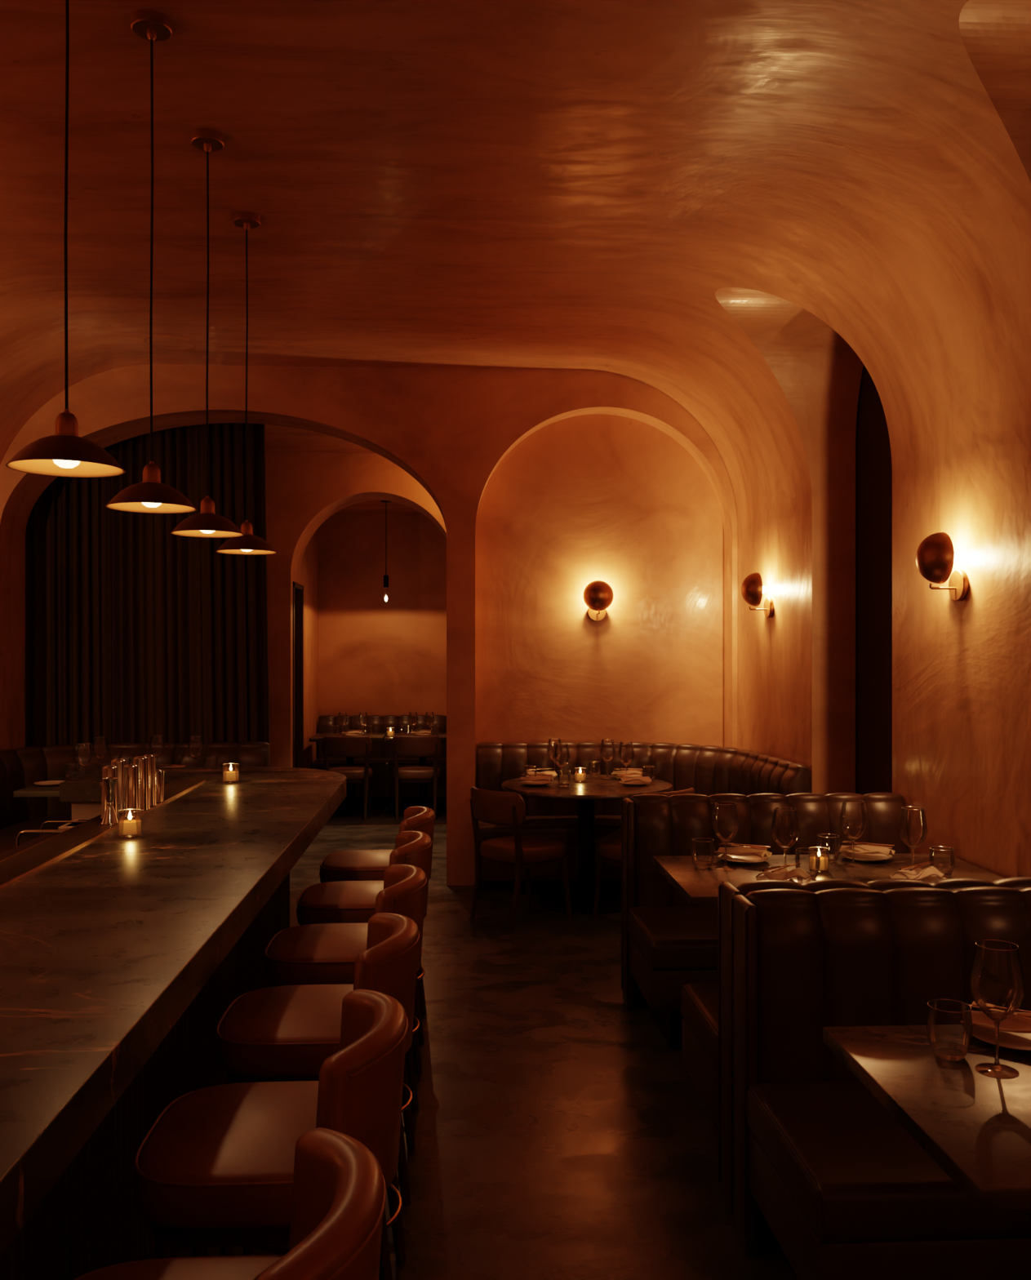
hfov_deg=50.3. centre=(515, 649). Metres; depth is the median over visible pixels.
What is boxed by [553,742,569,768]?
bowl
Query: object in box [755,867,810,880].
napkin
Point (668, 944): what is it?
bench
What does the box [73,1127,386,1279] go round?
bar stool
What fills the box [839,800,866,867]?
wine glass
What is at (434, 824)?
trim
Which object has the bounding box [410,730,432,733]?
napkin
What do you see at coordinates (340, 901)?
bar stool
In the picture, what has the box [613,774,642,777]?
dinner plate
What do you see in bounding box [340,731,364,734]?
napkin
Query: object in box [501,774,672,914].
round table
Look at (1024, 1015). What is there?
table knife
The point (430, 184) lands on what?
ceiling
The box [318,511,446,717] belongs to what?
wall
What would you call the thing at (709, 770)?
banquette
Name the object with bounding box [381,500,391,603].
pendant
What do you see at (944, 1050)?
tumbler
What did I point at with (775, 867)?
table knife
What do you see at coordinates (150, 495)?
pendant lamp
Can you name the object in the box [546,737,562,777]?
wine glass
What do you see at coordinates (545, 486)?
wall
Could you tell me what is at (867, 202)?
wall
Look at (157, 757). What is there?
wine glass
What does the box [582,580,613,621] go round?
wall sconce
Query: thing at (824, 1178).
bench
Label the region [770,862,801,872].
fork
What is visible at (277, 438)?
ceiling
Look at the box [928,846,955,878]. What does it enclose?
tumbler
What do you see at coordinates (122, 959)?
countertop
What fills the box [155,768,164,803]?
tin
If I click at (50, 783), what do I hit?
dinner plate
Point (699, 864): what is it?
tumbler
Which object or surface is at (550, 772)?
napkin
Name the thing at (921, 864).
table knife
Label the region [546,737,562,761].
bowl
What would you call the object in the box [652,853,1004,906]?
dining table
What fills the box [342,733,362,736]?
dinner plate
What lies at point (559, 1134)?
floor
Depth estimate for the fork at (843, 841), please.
4.46 m
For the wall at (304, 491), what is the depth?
9.81 m
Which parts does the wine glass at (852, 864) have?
stem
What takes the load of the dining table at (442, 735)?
on the floor
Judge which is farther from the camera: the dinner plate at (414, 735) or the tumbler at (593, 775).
the dinner plate at (414, 735)
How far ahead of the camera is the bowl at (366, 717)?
10.89 m
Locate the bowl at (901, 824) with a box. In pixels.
[898,806,927,848]
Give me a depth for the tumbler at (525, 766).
7.12 m
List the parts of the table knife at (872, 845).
blade, handle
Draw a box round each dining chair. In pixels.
[321,735,373,820]
[391,735,440,819]
[470,786,571,932]
[592,787,694,917]
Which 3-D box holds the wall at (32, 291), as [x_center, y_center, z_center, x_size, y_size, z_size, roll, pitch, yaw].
[-2.817,-0.350,2.389,1.350,3.900,9.871,0,0,-3]
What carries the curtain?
hanging from the ceiling at (277, 438)
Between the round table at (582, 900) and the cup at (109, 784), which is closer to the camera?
the cup at (109, 784)
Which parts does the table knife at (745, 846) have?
handle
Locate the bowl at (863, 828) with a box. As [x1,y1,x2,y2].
[839,800,866,840]
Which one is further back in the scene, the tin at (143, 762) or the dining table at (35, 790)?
the dining table at (35, 790)
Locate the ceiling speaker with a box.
[145,335,196,350]
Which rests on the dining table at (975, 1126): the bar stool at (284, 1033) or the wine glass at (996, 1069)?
the wine glass at (996, 1069)
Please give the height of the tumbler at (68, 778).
0.107 m
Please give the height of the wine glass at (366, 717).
0.234 m
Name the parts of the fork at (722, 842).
handle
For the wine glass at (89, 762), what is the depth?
7.00 m
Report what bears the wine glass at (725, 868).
on the dining table at (699, 886)
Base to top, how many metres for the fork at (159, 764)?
0.006 m
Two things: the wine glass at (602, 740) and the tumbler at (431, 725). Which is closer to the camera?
the wine glass at (602, 740)
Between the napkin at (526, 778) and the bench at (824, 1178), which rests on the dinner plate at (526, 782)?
the napkin at (526, 778)
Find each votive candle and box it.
[118,808,142,837]
[222,763,239,782]
[386,727,394,737]
[574,767,586,782]
[808,846,829,871]
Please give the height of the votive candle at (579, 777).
0.084 m
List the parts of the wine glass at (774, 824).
stem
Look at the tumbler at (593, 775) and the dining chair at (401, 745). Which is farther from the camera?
the dining chair at (401, 745)
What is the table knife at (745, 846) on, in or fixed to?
on the napkin at (743, 851)
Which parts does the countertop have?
fluted panel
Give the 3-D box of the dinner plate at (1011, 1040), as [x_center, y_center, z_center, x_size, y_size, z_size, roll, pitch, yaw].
[1.089,0.842,2.386,0.201,0.016,0.201,0,0,-3]
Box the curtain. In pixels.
[25,422,270,766]
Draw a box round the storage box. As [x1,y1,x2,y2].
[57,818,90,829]
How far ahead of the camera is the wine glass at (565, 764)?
6.98 m
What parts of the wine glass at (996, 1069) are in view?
stem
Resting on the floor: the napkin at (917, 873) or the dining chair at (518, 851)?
the dining chair at (518, 851)
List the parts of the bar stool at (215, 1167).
leg, leg, seat frame, seat, backrest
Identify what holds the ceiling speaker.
attached to the ceiling at (430, 184)
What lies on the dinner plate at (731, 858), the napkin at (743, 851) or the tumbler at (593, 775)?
the napkin at (743, 851)
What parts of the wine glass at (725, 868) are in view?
stem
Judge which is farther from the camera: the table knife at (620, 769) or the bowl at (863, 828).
the table knife at (620, 769)
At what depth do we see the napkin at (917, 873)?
3.98 m
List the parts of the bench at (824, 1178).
panel, backrest, seat, seat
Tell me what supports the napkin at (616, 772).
on the dinner plate at (615, 775)
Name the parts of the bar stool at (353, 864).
seat, backrest, leg, leg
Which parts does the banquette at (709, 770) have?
seat, seat, backrest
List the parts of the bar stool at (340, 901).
seat, backrest, leg, leg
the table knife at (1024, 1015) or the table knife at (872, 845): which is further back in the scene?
the table knife at (872, 845)
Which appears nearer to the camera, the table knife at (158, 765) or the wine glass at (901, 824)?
the wine glass at (901, 824)
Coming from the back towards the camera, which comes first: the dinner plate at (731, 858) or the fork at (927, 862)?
the dinner plate at (731, 858)
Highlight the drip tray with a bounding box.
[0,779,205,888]
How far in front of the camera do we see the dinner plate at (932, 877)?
4.05 m
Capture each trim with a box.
[293,582,303,768]
[324,823,446,826]
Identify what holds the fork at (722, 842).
on the napkin at (743, 851)
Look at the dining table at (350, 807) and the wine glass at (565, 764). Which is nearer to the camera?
the wine glass at (565, 764)
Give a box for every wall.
[0,217,155,464]
[0,364,737,885]
[265,452,446,767]
[299,528,318,768]
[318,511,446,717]
[578,0,1030,878]
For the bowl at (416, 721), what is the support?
on the wine glass at (416, 721)
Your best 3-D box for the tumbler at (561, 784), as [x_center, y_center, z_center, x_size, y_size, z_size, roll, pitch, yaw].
[0.301,0.800,6.826,0.085,0.099,0.085,0,0,-3]
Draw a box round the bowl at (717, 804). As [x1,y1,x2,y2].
[711,801,738,843]
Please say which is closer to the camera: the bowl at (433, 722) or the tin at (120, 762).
the tin at (120, 762)
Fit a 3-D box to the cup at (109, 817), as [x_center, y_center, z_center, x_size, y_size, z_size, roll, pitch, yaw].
[-1.388,0.562,3.761,0.060,0.064,0.060,0,0,-3]
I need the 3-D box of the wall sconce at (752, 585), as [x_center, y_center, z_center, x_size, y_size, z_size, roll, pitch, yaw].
[1.506,-0.342,6.876,0.182,0.282,0.212,0,0,-6]
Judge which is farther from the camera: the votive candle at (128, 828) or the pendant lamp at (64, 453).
the votive candle at (128, 828)
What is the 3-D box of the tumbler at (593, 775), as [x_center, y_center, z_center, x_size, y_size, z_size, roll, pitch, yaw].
[0.532,0.800,7.374,0.085,0.099,0.085,0,0,-3]
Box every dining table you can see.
[13,771,93,796]
[309,733,386,813]
[384,732,446,811]
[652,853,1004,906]
[822,1024,1030,1209]
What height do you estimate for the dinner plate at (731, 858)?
0.016 m
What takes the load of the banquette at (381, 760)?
on the floor
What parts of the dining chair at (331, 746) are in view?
leg, backrest, seat, seat frame, leg, leg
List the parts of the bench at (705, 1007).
seat, seat, panel, backrest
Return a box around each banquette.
[0,741,269,853]
[312,715,446,805]
[476,742,808,891]
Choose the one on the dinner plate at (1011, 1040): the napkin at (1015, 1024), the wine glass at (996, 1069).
the napkin at (1015, 1024)
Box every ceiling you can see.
[0,0,808,369]
[264,424,374,453]
[337,500,420,512]
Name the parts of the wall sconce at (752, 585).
lamp shade, arm, wall plate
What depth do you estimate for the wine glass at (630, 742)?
7.13 m
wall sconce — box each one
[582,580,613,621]
[741,572,773,617]
[915,532,968,600]
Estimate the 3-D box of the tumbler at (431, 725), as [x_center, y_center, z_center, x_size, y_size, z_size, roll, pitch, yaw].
[-0.793,0.796,10.813,0.091,0.107,0.091,0,0,-3]
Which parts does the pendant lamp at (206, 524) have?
cord, lamp shade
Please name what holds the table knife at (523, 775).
on the napkin at (526, 778)
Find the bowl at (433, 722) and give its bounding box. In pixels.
[425,711,434,726]
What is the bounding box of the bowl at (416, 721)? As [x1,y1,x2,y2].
[408,711,417,726]
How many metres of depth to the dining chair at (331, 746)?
10.32 m
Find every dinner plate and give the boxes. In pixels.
[33,780,65,786]
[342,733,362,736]
[411,733,431,736]
[520,780,551,786]
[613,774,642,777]
[618,780,650,786]
[718,853,768,864]
[755,875,812,884]
[840,852,893,862]
[889,872,946,882]
[972,1025,1030,1051]
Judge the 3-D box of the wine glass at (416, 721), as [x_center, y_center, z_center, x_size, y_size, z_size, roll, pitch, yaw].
[-1.015,0.733,10.891,0.095,0.234,0.095,0,0,-3]
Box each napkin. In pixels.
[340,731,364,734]
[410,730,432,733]
[519,776,553,781]
[526,770,557,776]
[611,770,642,775]
[617,776,652,782]
[714,846,772,858]
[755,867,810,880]
[840,844,895,856]
[892,866,944,879]
[960,1010,1030,1033]
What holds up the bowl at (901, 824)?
on the wine glass at (901, 824)
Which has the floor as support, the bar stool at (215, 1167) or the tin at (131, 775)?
the bar stool at (215, 1167)
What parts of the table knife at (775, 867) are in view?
handle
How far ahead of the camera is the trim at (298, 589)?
10.51 m
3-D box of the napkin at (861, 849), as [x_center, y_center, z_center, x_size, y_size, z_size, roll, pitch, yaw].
[1.426,0.815,4.460,0.201,0.033,0.137,0,0,33]
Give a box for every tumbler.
[64,763,79,780]
[329,725,339,736]
[363,724,373,736]
[400,724,409,736]
[430,724,439,735]
[524,765,537,777]
[557,769,570,786]
[588,760,600,777]
[642,765,655,782]
[691,837,714,868]
[795,847,820,879]
[816,833,839,863]
[925,999,973,1061]
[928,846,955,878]
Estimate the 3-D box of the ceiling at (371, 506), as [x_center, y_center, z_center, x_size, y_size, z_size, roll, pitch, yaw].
[-1.251,-1.565,11.224,2.300,0.170,1.650,0,0,-3]
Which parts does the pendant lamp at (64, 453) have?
lamp shade, cord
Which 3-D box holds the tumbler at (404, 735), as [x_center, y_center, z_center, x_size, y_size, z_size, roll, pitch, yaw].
[-1.082,0.796,10.778,0.091,0.107,0.091,0,0,-3]
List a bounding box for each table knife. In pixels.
[158,764,186,766]
[523,774,552,776]
[620,768,642,770]
[720,844,767,850]
[762,863,791,871]
[840,841,892,848]
[898,862,925,870]
[968,1004,1030,1019]
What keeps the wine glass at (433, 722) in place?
on the dining table at (442, 735)
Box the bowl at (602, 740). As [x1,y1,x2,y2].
[600,738,615,762]
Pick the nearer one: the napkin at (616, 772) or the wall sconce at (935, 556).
the wall sconce at (935, 556)
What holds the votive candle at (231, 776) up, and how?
on the countertop
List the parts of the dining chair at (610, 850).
leg, seat, seat frame, backrest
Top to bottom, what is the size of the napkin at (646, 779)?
0.033 m
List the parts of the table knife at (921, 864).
handle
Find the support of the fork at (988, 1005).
on the napkin at (1015, 1024)
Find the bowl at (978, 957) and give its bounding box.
[969,939,1025,1022]
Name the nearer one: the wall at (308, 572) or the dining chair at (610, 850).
the dining chair at (610, 850)
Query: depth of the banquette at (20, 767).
7.61 m
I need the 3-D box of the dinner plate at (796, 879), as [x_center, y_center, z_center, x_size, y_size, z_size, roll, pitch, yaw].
[0.974,0.842,3.983,0.201,0.016,0.201,0,0,-3]
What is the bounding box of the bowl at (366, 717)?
[358,711,368,726]
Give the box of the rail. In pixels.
[16,820,86,846]
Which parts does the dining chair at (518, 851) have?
leg, backrest, leg, seat, seat frame, leg, leg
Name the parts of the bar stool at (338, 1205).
seat, backrest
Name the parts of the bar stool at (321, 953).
seat, backrest, leg, leg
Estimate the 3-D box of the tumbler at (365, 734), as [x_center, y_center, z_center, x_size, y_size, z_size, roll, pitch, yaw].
[-1.445,0.796,10.778,0.091,0.107,0.091,0,0,-3]
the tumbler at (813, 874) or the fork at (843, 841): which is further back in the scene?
the fork at (843, 841)
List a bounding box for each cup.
[100,805,118,824]
[102,777,118,802]
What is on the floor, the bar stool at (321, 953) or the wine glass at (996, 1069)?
the bar stool at (321, 953)
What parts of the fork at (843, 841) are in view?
handle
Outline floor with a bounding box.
[176,804,795,1279]
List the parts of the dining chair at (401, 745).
leg, leg, backrest, seat, seat frame, leg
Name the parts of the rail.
wire frame, wire frame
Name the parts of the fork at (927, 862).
handle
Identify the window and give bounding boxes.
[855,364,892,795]
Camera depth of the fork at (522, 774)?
6.92 m
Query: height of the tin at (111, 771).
0.185 m
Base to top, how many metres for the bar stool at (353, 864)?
0.927 m
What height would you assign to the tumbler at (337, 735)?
0.107 m
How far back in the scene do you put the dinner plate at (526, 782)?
6.95 m
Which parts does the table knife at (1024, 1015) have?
blade, handle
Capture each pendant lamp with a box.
[5,0,125,477]
[105,8,196,513]
[170,128,244,537]
[215,211,276,555]
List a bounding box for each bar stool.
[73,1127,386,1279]
[132,989,408,1258]
[214,912,419,1279]
[263,864,426,1206]
[296,831,431,1111]
[319,806,435,1044]
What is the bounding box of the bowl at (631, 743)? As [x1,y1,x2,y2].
[617,741,634,765]
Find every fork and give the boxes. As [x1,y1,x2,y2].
[159,764,188,764]
[521,773,553,775]
[721,842,770,848]
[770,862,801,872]
[843,840,894,845]
[909,861,933,871]
[971,1001,1030,1013]
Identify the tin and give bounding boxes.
[100,764,119,819]
[111,758,126,809]
[121,764,140,817]
[133,755,151,811]
[143,754,157,807]
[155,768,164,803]
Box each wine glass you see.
[75,742,93,774]
[92,737,107,764]
[149,735,164,767]
[187,736,203,767]
[337,711,347,736]
[358,711,368,736]
[408,711,417,734]
[425,711,434,735]
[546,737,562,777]
[553,742,569,784]
[600,738,615,778]
[617,741,634,781]
[711,801,738,871]
[771,807,799,865]
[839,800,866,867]
[898,806,927,867]
[969,939,1025,1078]
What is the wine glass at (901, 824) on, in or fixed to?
on the dining table at (699, 886)
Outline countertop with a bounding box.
[0,766,346,1279]
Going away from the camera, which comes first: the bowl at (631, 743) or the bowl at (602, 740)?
the bowl at (631, 743)
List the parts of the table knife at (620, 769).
handle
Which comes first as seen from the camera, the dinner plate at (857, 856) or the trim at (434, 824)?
the dinner plate at (857, 856)
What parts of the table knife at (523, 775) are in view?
handle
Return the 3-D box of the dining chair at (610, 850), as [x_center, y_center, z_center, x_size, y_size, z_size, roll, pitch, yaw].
[0.767,1.206,6.485,0.471,0.793,0.519,0,0,-38]
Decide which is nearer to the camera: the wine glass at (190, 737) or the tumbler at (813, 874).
the tumbler at (813, 874)
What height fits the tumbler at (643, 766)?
0.099 m
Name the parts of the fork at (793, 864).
handle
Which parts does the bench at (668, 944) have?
panel, seat, seat, backrest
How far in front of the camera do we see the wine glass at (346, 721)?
10.87 m
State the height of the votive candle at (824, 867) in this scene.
0.084 m
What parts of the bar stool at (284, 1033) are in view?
leg, leg, seat frame, seat, leg, backrest, leg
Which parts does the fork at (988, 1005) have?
handle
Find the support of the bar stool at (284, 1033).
on the floor
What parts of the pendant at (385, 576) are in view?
cord, bulb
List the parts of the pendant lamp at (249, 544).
lamp shade, cord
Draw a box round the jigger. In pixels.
[100,777,118,824]
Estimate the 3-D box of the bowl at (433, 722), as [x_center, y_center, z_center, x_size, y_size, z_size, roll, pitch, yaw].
[-0.851,0.687,10.900,0.095,0.142,0.095,0,0,-3]
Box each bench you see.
[621,792,906,1049]
[680,876,1030,1221]
[730,886,1030,1279]
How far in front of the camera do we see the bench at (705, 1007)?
3.16 m
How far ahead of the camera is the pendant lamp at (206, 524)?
4.07 m
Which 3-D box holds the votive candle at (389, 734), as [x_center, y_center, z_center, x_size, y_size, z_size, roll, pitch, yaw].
[-1.225,0.808,10.770,0.076,0.084,0.076,0,0,-3]
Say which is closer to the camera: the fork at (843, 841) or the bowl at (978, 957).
the bowl at (978, 957)
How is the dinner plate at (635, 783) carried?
on the round table at (582, 900)
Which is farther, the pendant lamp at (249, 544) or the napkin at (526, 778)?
the napkin at (526, 778)
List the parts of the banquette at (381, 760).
seat, backrest, seat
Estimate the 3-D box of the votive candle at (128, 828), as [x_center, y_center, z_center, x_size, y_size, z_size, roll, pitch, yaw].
[-1.245,0.559,3.549,0.073,0.081,0.073,0,0,-3]
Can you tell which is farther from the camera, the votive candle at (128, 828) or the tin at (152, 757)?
the tin at (152, 757)
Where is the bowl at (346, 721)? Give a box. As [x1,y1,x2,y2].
[337,711,347,726]
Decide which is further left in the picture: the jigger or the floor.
the jigger
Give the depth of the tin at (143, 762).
4.04 m
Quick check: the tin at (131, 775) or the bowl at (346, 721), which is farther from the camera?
the bowl at (346, 721)
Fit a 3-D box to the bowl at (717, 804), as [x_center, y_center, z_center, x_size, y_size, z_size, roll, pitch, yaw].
[0.816,0.673,4.265,0.103,0.155,0.103,0,0,-3]
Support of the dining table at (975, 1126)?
on the floor
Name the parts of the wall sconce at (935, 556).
lamp shade, arm, wall plate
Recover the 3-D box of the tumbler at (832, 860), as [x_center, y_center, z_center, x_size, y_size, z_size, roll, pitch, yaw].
[1.252,0.796,4.398,0.091,0.107,0.091,0,0,-3]

